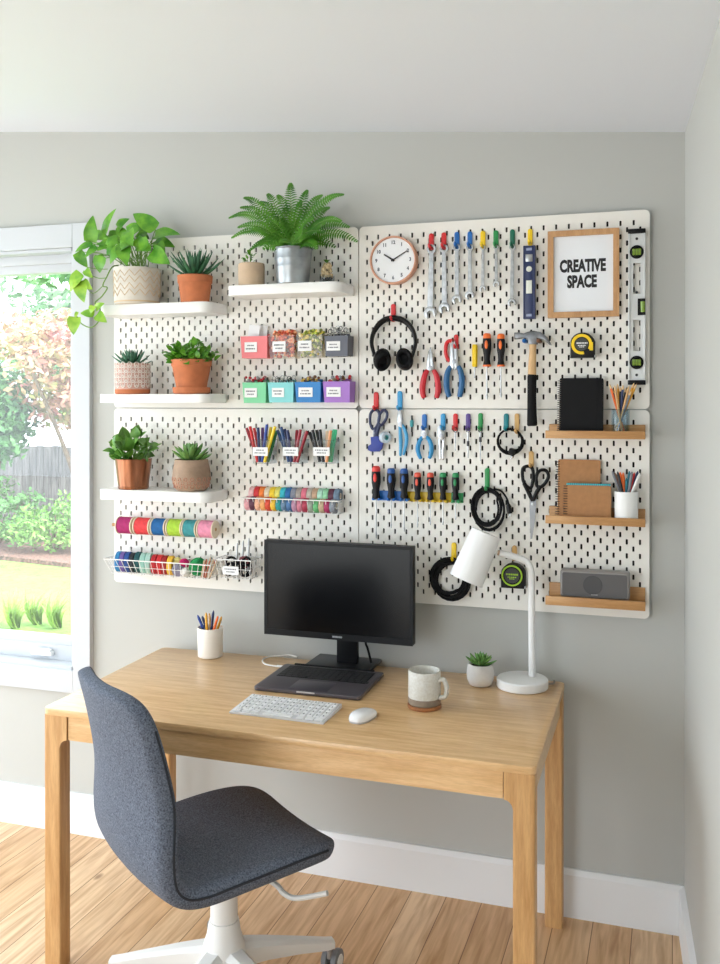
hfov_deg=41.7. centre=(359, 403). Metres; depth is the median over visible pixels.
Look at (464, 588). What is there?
coiled cable
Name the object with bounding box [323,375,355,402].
storage bin
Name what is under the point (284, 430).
pen
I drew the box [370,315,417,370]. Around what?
headphones
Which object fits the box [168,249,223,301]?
aloe
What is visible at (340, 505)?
wire basket
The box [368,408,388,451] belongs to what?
scissors
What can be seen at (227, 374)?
pegboard
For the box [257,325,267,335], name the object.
paper slip
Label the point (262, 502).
tape
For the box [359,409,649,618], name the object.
pegboard
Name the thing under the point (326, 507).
tape
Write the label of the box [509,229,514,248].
hook
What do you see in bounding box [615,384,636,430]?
pencil
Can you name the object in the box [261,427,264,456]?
pen
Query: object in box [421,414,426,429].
hook
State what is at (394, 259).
wall clock
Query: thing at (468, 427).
bit
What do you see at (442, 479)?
screwdriver
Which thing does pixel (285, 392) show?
storage bin
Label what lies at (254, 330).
paper slip
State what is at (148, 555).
roll
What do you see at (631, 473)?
pen
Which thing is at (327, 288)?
wall shelf
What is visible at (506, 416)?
hook
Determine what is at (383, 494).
rack
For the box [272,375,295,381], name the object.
snaps
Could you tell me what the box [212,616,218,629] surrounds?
pencil
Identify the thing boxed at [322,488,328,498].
tape
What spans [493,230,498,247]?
hook
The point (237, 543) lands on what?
rod
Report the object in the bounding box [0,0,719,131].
ceiling
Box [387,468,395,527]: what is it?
screwdriver
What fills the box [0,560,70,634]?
lawn
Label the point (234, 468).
pegboard
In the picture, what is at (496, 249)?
wrench
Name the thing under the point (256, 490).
tape
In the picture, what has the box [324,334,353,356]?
storage bin
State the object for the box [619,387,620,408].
pencil
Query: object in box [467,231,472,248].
hook
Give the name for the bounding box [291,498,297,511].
tape
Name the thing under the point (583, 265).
framed print
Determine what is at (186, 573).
yarn ball
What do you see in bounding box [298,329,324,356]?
beads
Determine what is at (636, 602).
ledge
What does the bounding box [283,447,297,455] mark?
pen cup
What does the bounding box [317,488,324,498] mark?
tape
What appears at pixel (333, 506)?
tape
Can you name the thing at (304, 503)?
tape
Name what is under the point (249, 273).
potted plant
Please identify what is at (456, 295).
wrench
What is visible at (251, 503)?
tape
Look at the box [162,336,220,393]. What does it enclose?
jade plant
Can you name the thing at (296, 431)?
pen
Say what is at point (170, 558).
roll
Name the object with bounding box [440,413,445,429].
hook
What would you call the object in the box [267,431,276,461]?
pen
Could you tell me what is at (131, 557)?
roll
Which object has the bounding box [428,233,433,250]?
hook
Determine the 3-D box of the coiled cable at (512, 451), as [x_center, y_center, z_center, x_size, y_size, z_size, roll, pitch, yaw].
[0.480,0.129,3.019,0.087,0.100,0.030,0,0,18]
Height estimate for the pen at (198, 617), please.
0.131 m
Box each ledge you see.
[545,424,645,438]
[545,506,645,526]
[545,582,645,610]
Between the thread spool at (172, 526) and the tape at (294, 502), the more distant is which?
the thread spool at (172, 526)
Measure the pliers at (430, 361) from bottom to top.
0.168 m
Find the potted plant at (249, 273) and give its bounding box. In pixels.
[238,250,264,284]
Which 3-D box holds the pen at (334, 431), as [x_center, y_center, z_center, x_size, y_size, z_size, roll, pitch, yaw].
[-0.092,0.143,3.184,0.033,0.112,0.019,0,0,18]
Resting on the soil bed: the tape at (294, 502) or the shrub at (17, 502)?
the shrub at (17, 502)
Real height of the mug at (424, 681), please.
0.097 m
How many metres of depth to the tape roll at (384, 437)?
3.15 m
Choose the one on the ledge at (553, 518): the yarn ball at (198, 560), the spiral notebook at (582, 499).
the spiral notebook at (582, 499)
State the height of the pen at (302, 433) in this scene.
0.104 m
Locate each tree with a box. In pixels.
[0,274,70,421]
[0,277,15,384]
[0,347,45,469]
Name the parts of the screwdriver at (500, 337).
handle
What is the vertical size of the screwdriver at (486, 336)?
0.214 m
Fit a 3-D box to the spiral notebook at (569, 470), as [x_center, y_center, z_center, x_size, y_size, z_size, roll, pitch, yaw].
[0.681,0.268,2.955,0.138,0.182,0.034,0,0,19]
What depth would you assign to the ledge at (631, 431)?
2.89 m
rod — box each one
[112,520,220,530]
[236,543,237,566]
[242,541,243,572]
[247,539,249,571]
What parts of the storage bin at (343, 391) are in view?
buttons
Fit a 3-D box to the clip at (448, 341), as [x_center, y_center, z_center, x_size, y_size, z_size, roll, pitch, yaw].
[0.289,-0.172,3.092,0.029,0.077,0.012,0,0,18]
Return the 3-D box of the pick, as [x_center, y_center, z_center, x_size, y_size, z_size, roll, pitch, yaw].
[0.172,0.068,3.138,0.013,0.055,0.012,0,0,18]
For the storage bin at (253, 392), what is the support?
attached to the pegboard at (227, 374)
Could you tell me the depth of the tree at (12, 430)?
12.28 m
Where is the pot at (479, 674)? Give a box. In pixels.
[467,662,493,687]
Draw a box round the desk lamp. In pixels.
[450,527,554,694]
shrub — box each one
[0,475,46,546]
[0,489,70,552]
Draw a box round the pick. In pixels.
[410,415,413,431]
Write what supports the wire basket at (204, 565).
attached to the pegboard at (234, 468)
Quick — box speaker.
[560,567,629,599]
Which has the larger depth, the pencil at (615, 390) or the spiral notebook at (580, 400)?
the spiral notebook at (580, 400)
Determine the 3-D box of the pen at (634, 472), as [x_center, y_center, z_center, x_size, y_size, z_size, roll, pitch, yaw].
[0.823,0.280,2.889,0.037,0.138,0.009,0,0,18]
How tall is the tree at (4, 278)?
5.252 m
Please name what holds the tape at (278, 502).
in the wire basket at (340, 505)
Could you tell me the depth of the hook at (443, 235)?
3.10 m
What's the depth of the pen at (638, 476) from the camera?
2.86 m
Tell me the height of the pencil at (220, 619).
0.127 m
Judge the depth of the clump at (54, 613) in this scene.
7.78 m
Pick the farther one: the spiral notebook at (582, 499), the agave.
the agave
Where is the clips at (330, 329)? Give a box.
[326,326,349,335]
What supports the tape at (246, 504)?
in the wire basket at (340, 505)
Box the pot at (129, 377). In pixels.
[114,362,150,393]
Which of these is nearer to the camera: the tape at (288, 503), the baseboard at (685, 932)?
the baseboard at (685, 932)
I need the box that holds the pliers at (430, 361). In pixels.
[419,348,440,398]
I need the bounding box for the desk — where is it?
[45,648,563,963]
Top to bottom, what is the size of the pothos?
0.462 m
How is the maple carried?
on the soil bed
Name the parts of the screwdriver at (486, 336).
handle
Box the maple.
[0,305,70,471]
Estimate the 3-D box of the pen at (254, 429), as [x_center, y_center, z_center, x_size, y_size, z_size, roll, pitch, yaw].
[-0.355,0.144,3.271,0.038,0.119,0.013,0,0,18]
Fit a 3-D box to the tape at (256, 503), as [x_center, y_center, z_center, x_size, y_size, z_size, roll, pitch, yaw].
[-0.348,0.348,3.278,0.018,0.049,0.049,0,0,18]
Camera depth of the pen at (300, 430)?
3.20 m
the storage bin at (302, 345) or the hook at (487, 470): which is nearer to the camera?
the hook at (487, 470)
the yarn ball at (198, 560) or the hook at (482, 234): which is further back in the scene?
the yarn ball at (198, 560)
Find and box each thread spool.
[115,516,135,533]
[132,517,152,534]
[150,518,168,535]
[165,518,184,536]
[181,519,198,537]
[196,520,219,537]
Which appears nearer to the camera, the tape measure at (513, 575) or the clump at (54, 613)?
the tape measure at (513, 575)
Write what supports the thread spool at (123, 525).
on the rod at (219, 521)
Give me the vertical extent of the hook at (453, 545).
0.061 m
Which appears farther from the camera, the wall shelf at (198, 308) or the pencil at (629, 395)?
the wall shelf at (198, 308)
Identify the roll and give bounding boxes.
[114,551,121,571]
[119,551,126,571]
[124,552,131,571]
[128,552,135,572]
[134,552,142,572]
[139,553,146,572]
[145,553,152,573]
[150,554,157,573]
[156,555,163,573]
[161,555,167,574]
[166,556,174,574]
[379,432,390,442]
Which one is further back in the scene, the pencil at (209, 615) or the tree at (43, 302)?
the tree at (43, 302)
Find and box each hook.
[372,392,378,409]
[390,304,395,321]
[396,391,401,409]
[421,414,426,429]
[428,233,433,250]
[440,232,446,249]
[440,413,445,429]
[450,542,456,560]
[452,414,457,430]
[453,232,459,248]
[453,334,458,348]
[465,413,470,430]
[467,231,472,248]
[477,413,482,430]
[480,231,485,248]
[484,468,489,490]
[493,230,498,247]
[503,413,508,430]
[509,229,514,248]
[512,545,516,560]
[514,414,518,433]
[527,229,532,245]
[528,451,533,467]
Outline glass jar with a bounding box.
[321,259,332,281]
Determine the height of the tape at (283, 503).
0.049 m
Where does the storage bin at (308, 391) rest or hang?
attached to the pegboard at (227, 374)
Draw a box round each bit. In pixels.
[466,427,470,457]
[478,427,482,460]
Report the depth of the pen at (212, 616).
3.26 m
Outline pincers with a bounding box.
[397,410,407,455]
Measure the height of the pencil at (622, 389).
0.141 m
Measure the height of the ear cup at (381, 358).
0.076 m
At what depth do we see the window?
3.57 m
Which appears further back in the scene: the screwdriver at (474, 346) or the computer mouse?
the screwdriver at (474, 346)
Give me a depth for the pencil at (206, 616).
3.25 m
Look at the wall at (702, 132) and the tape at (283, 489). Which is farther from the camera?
the tape at (283, 489)
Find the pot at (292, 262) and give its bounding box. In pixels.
[274,245,312,283]
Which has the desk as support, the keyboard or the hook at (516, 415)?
the keyboard
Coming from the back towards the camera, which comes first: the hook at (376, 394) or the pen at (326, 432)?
the pen at (326, 432)
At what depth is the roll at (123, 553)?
3.40 m
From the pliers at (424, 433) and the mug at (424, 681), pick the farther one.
the pliers at (424, 433)
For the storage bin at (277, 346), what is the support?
attached to the pegboard at (227, 374)
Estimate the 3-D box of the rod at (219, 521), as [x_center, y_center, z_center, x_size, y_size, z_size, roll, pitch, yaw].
[-0.700,0.436,3.408,0.420,0.037,0.051,0,0,18]
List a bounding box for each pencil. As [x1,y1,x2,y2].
[205,613,207,629]
[208,613,210,629]
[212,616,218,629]
[216,616,221,628]
[609,384,624,430]
[614,385,622,430]
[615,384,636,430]
[616,391,630,430]
[618,386,628,430]
[619,385,623,430]
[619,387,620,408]
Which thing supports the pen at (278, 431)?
in the pen cup at (287, 451)
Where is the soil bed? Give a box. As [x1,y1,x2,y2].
[0,521,70,567]
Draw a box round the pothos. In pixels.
[67,209,179,334]
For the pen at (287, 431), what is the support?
in the pen cup at (287, 451)
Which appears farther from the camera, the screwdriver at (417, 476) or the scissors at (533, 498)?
the screwdriver at (417, 476)
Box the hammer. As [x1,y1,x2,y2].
[514,331,550,425]
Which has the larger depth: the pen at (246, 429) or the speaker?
the pen at (246, 429)
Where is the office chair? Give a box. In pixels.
[78,666,343,963]
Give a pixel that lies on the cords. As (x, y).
(248, 573)
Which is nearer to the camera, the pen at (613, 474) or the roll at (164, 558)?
the pen at (613, 474)
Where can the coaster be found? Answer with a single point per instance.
(411, 707)
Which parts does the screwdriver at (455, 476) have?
handle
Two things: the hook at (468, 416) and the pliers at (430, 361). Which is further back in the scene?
the pliers at (430, 361)
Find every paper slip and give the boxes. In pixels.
[248,324,259,335]
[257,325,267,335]
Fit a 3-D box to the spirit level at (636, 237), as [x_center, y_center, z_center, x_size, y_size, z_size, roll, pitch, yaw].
[0.850,-0.296,2.900,0.052,0.479,0.034,0,0,18]
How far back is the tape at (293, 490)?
3.23 m
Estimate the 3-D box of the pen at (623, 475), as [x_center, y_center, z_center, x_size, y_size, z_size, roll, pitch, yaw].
[0.810,0.280,2.885,0.020,0.137,0.009,0,0,18]
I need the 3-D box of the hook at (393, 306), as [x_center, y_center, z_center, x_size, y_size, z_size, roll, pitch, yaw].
[0.107,-0.302,3.145,0.015,0.060,0.038,0,0,18]
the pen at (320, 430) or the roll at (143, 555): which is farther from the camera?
the roll at (143, 555)
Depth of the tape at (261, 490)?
3.27 m
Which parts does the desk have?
leg, leg, leg, leg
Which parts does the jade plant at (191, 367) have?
pot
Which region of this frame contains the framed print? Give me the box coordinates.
[548,228,618,317]
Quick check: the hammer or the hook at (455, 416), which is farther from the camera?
the hook at (455, 416)
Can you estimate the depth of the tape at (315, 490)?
3.21 m
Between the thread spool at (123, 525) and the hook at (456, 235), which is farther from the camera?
the thread spool at (123, 525)
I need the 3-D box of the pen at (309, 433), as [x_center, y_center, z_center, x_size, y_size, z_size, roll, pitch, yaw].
[-0.153,0.148,3.204,0.049,0.104,0.013,0,0,18]
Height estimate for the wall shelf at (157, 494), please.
0.037 m
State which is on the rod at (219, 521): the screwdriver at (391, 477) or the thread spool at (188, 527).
the thread spool at (188, 527)
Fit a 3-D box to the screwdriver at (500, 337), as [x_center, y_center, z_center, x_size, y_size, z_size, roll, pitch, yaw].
[0.452,-0.121,3.030,0.027,0.205,0.027,0,0,-41]
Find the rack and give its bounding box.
[372,491,462,502]
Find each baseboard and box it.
[0,781,683,935]
[679,887,696,963]
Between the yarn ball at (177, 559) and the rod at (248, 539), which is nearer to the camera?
the rod at (248, 539)
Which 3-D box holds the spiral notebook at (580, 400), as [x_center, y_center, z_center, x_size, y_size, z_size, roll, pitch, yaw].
[0.685,0.008,2.942,0.142,0.174,0.034,0,0,18]
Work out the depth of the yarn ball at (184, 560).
3.34 m
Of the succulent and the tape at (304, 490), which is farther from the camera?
the tape at (304, 490)
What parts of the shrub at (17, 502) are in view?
stem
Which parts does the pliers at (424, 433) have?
handle, handle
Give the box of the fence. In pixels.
[0,445,70,522]
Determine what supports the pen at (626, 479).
in the pen cup at (625, 503)
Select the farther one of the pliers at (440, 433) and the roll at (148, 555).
the roll at (148, 555)
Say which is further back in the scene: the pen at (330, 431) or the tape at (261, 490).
the tape at (261, 490)
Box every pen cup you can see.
[197,624,222,658]
[253,447,267,455]
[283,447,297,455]
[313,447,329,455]
[614,490,637,517]
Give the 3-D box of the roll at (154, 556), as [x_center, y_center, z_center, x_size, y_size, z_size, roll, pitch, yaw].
[-0.734,0.578,3.388,0.017,0.070,0.070,0,0,4]
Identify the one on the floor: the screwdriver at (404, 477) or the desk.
the desk
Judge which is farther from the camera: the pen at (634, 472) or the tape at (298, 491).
the tape at (298, 491)
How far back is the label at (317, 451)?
3.17 m
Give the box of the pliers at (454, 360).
[443,341,464,397]
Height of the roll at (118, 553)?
0.074 m
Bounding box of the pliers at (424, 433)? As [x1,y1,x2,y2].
[416,428,433,458]
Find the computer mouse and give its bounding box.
[349,707,376,723]
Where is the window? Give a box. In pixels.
[0,222,92,692]
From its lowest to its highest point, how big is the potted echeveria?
0.170 m
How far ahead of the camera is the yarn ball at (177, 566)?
3.33 m
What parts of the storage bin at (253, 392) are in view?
buttons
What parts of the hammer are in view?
handle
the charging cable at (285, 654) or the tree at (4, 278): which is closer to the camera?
the charging cable at (285, 654)
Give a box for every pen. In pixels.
[197,615,204,629]
[210,610,213,629]
[245,428,252,448]
[249,426,257,461]
[253,428,257,446]
[257,427,260,461]
[261,424,267,461]
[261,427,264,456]
[263,426,275,462]
[266,427,271,461]
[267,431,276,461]
[276,429,289,458]
[280,427,289,461]
[283,429,292,457]
[286,430,292,461]
[293,429,301,461]
[295,430,297,446]
[296,431,307,462]
[298,432,303,460]
[308,432,314,446]
[311,430,320,461]
[315,430,324,460]
[319,429,324,461]
[325,430,331,461]
[325,431,328,457]
[328,429,336,461]
[612,471,620,491]
[617,471,623,491]
[622,473,624,491]
[625,478,627,491]
[627,472,632,491]
[630,472,634,491]
[631,473,639,491]
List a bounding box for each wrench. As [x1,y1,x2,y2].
[424,244,436,318]
[439,244,449,313]
[452,244,461,303]
[465,244,474,298]
[479,246,485,291]
[493,245,499,286]
[508,244,515,306]
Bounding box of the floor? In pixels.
[0,821,682,963]
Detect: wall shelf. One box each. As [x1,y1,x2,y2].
[100,394,225,402]
[100,486,226,502]
[101,301,226,318]
[229,281,353,299]
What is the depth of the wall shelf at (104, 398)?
3.29 m
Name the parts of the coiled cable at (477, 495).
cord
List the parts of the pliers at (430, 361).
handle, handle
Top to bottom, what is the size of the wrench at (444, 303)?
0.226 m
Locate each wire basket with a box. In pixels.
[103,549,223,579]
[214,550,260,579]
[241,496,344,514]
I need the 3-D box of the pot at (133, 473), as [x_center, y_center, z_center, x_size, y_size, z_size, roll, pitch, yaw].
[-0.809,0.251,3.373,0.131,0.108,0.131,0,0,18]
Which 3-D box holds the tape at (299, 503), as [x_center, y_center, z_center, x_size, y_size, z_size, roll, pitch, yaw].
[-0.199,0.348,3.228,0.018,0.049,0.049,0,0,18]
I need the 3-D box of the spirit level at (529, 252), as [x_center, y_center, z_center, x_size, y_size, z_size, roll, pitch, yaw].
[0.539,-0.384,3.002,0.037,0.232,0.024,0,0,18]
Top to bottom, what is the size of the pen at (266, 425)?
0.131 m
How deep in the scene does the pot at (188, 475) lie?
3.25 m
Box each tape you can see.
[244,496,250,509]
[248,486,255,496]
[249,496,255,509]
[254,486,261,496]
[254,497,261,510]
[259,486,265,496]
[260,497,266,510]
[264,487,270,496]
[265,497,271,510]
[269,487,275,496]
[270,497,276,510]
[274,487,281,497]
[275,497,281,510]
[280,487,286,497]
[281,497,287,511]
[285,487,292,497]
[286,498,292,511]
[290,487,296,497]
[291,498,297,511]
[296,488,302,497]
[297,498,303,511]
[301,488,307,497]
[302,498,308,511]
[306,488,313,498]
[307,498,314,512]
[312,488,318,498]
[313,499,319,512]
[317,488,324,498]
[318,499,324,512]
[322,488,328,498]
[324,499,330,512]
[328,489,334,498]
[329,499,338,513]
[333,489,342,502]
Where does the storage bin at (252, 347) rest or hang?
attached to the pegboard at (227, 374)
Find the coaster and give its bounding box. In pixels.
[408,702,440,711]
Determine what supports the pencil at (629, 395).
in the jar
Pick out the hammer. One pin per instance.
(532, 336)
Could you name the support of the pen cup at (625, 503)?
on the ledge at (553, 518)
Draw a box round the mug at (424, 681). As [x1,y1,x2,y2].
[408,665,448,707]
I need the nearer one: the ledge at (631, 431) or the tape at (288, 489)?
the ledge at (631, 431)
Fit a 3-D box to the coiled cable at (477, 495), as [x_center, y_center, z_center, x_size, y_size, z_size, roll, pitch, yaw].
[0.424,0.342,3.040,0.135,0.145,0.022,0,0,21]
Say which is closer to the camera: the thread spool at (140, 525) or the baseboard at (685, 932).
the baseboard at (685, 932)
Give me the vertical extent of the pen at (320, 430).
0.110 m
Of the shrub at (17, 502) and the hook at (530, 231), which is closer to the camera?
the hook at (530, 231)
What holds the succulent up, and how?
on the desk
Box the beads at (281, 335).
[271,329,297,358]
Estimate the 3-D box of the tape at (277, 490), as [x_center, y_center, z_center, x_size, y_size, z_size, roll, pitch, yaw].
[-0.279,0.315,3.275,0.018,0.049,0.049,0,0,18]
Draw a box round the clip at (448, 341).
[444,339,452,361]
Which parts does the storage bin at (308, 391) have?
buttons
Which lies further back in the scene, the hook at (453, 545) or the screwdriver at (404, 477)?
the screwdriver at (404, 477)
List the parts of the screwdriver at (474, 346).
handle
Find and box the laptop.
[254,663,383,699]
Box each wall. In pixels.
[0,132,684,884]
[684,18,719,963]
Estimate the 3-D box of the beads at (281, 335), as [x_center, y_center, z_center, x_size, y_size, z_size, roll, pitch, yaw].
[-0.259,-0.204,3.251,0.090,0.100,0.052,0,0,18]
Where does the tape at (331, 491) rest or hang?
in the wire basket at (340, 505)
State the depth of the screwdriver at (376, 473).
3.15 m
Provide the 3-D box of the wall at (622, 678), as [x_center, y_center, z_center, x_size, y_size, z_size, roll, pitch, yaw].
[-0.705,0.286,3.541,4.034,3.084,0.160,0,0,18]
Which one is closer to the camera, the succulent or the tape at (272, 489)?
the succulent
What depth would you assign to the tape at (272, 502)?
3.24 m
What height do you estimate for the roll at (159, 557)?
0.070 m
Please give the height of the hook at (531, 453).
0.054 m
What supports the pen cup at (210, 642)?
on the desk
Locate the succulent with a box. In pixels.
[466,651,496,687]
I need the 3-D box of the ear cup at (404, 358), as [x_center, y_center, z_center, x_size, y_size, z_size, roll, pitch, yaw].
[0.147,-0.144,3.114,0.059,0.074,0.056,0,0,18]
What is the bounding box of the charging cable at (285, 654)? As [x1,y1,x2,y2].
[262,654,297,666]
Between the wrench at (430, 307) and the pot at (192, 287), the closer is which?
the wrench at (430, 307)
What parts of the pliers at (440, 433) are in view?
handle, handle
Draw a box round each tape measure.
[501,562,526,588]
[570,332,595,357]
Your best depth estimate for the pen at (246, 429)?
3.28 m
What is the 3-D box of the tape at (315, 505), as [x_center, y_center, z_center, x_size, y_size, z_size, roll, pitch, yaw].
[-0.143,0.348,3.210,0.018,0.049,0.049,0,0,18]
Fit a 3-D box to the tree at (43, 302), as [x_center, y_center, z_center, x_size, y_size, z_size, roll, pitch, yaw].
[-4.962,-0.561,18.106,5.006,4.736,3.793,0,0,34]
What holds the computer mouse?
on the desk
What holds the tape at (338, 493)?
in the wire basket at (340, 505)
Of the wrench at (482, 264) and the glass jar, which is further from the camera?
the glass jar
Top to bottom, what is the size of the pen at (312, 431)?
0.110 m
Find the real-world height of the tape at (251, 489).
0.049 m
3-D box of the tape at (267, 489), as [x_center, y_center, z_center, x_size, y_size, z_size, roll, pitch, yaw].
[-0.316,0.315,3.287,0.018,0.049,0.049,0,0,18]
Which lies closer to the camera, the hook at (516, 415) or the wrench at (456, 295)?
the hook at (516, 415)
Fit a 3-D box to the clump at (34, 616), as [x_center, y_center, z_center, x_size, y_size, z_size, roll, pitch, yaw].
[-2.730,1.698,7.962,0.262,0.338,0.208,0,0,-41]
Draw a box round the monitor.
[264,538,414,669]
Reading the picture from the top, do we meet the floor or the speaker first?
the speaker
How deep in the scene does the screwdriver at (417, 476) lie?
3.11 m
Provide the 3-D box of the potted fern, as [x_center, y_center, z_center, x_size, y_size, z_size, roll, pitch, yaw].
[-0.248,-0.576,3.168,0.513,0.355,0.166,0,0,25]
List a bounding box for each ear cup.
[373,348,390,370]
[396,348,412,370]
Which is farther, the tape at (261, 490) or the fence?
the fence
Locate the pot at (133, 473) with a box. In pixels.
[115,457,151,489]
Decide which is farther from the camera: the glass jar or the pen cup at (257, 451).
the pen cup at (257, 451)
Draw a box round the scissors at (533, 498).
[521,465,549,538]
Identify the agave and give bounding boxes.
[112,349,150,393]
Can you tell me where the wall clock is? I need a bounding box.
[370,236,417,284]
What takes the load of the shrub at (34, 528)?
on the soil bed
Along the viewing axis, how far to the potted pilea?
3.33 m
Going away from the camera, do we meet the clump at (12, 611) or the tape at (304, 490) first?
the tape at (304, 490)
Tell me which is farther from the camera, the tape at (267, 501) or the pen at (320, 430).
the tape at (267, 501)
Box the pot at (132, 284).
[113,266,160,303]
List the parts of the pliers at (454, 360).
handle, handle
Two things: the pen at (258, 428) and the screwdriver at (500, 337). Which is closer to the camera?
the screwdriver at (500, 337)
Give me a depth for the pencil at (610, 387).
2.89 m
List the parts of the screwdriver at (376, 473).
handle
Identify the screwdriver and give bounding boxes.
[372,466,380,538]
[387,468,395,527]
[400,468,408,531]
[414,472,420,527]
[427,473,433,524]
[439,473,446,524]
[452,473,458,519]
[472,344,477,377]
[483,333,490,399]
[497,334,504,397]
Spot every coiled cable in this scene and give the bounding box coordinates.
[429,557,470,600]
[471,487,511,531]
[497,428,523,458]
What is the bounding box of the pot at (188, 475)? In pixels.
[172,459,210,491]
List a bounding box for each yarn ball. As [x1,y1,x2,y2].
[172,564,183,576]
[173,557,180,562]
[179,558,188,567]
[181,567,190,576]
[189,557,206,575]
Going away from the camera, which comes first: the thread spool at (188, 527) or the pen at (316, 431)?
the pen at (316, 431)
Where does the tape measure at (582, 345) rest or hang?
attached to the pegboard at (489, 311)
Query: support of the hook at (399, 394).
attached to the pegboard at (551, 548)
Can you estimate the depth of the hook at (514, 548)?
3.03 m
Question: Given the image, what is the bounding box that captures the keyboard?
[229,694,341,724]
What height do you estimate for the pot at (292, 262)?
0.121 m
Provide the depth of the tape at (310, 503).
3.20 m
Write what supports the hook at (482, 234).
attached to the pegboard at (489, 311)
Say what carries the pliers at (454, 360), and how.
hanging from the hook at (456, 337)
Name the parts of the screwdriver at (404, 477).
handle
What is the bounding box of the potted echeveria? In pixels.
[172,442,211,491]
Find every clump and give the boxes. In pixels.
[0,588,31,628]
[23,589,54,624]
[40,587,68,628]
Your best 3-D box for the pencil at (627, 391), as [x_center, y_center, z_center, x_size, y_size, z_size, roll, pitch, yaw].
[0.802,0.017,2.878,0.037,0.138,0.007,0,0,18]
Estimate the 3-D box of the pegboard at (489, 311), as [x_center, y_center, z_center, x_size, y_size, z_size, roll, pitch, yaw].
[0.447,-0.289,3.063,0.942,0.614,0.020,0,0,18]
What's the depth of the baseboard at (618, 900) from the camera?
3.11 m
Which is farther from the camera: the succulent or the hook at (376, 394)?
the hook at (376, 394)
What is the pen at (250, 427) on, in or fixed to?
in the pen cup at (257, 451)
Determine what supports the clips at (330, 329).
in the storage bin at (335, 346)
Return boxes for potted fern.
[229,183,357,283]
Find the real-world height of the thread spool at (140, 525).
0.063 m
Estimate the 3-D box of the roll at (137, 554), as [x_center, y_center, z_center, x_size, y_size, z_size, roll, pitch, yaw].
[-0.798,0.574,3.409,0.017,0.076,0.076,0,0,4]
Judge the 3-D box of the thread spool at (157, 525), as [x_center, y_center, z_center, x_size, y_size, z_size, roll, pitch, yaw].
[-0.715,0.444,3.392,0.057,0.063,0.062,0,0,18]
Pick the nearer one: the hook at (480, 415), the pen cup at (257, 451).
the hook at (480, 415)
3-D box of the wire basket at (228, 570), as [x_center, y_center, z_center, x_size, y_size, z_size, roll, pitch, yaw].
[-0.425,0.564,3.298,0.139,0.090,0.091,0,0,18]
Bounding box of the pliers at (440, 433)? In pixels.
[437,425,445,459]
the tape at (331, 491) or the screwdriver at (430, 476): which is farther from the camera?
the tape at (331, 491)
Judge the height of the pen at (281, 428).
0.121 m
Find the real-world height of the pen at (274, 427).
0.126 m
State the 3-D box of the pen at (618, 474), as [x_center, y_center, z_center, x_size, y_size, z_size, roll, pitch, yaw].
[0.801,0.279,2.874,0.039,0.141,0.009,0,0,18]
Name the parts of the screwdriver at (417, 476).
handle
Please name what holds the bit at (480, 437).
hanging from the hook at (480, 415)
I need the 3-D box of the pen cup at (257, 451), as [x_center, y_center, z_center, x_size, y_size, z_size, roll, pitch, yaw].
[-0.331,0.167,3.270,0.069,0.083,0.076,0,0,18]
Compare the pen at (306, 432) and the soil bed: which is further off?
the soil bed
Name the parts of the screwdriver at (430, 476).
handle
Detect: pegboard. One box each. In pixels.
[114,227,358,407]
[114,408,358,591]
[359,210,649,408]
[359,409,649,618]
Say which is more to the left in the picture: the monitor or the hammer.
the monitor
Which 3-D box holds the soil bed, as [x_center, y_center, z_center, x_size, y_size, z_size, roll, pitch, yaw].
[-5.777,1.823,13.095,12.800,0.050,3.300,0,0,18]
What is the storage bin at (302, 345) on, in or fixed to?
attached to the pegboard at (227, 374)
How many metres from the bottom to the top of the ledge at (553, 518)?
0.046 m
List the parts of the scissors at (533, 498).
handle, blade, handle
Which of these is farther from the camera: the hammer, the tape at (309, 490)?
the tape at (309, 490)
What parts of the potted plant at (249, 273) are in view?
pot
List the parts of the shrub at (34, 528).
stem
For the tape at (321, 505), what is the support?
in the wire basket at (340, 505)
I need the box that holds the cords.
[225,556,251,576]
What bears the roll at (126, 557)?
in the wire basket at (204, 565)
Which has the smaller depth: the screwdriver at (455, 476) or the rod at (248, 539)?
the screwdriver at (455, 476)
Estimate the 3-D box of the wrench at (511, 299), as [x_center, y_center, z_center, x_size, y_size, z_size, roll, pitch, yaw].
[0.487,-0.410,3.026,0.028,0.200,0.010,0,0,18]
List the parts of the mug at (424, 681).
handle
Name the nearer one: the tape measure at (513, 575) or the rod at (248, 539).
the tape measure at (513, 575)
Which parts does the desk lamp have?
lamp shade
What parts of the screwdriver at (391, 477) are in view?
handle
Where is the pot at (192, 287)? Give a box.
[177,274,212,301]
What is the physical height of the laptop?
0.017 m
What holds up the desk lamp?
on the desk
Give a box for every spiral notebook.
[555,459,600,515]
[557,378,603,430]
[563,483,610,516]
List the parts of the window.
sash, handle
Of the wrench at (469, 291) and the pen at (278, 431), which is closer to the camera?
the wrench at (469, 291)
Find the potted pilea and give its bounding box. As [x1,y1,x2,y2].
[103,425,161,489]
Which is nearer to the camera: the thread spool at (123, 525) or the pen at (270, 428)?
the pen at (270, 428)
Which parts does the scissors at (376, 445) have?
handle, handle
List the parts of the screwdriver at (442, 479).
handle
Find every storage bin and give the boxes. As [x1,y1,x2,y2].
[240,334,273,358]
[242,376,271,402]
[268,380,295,402]
[272,334,296,351]
[295,375,323,402]
[298,334,324,350]
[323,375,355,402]
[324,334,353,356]

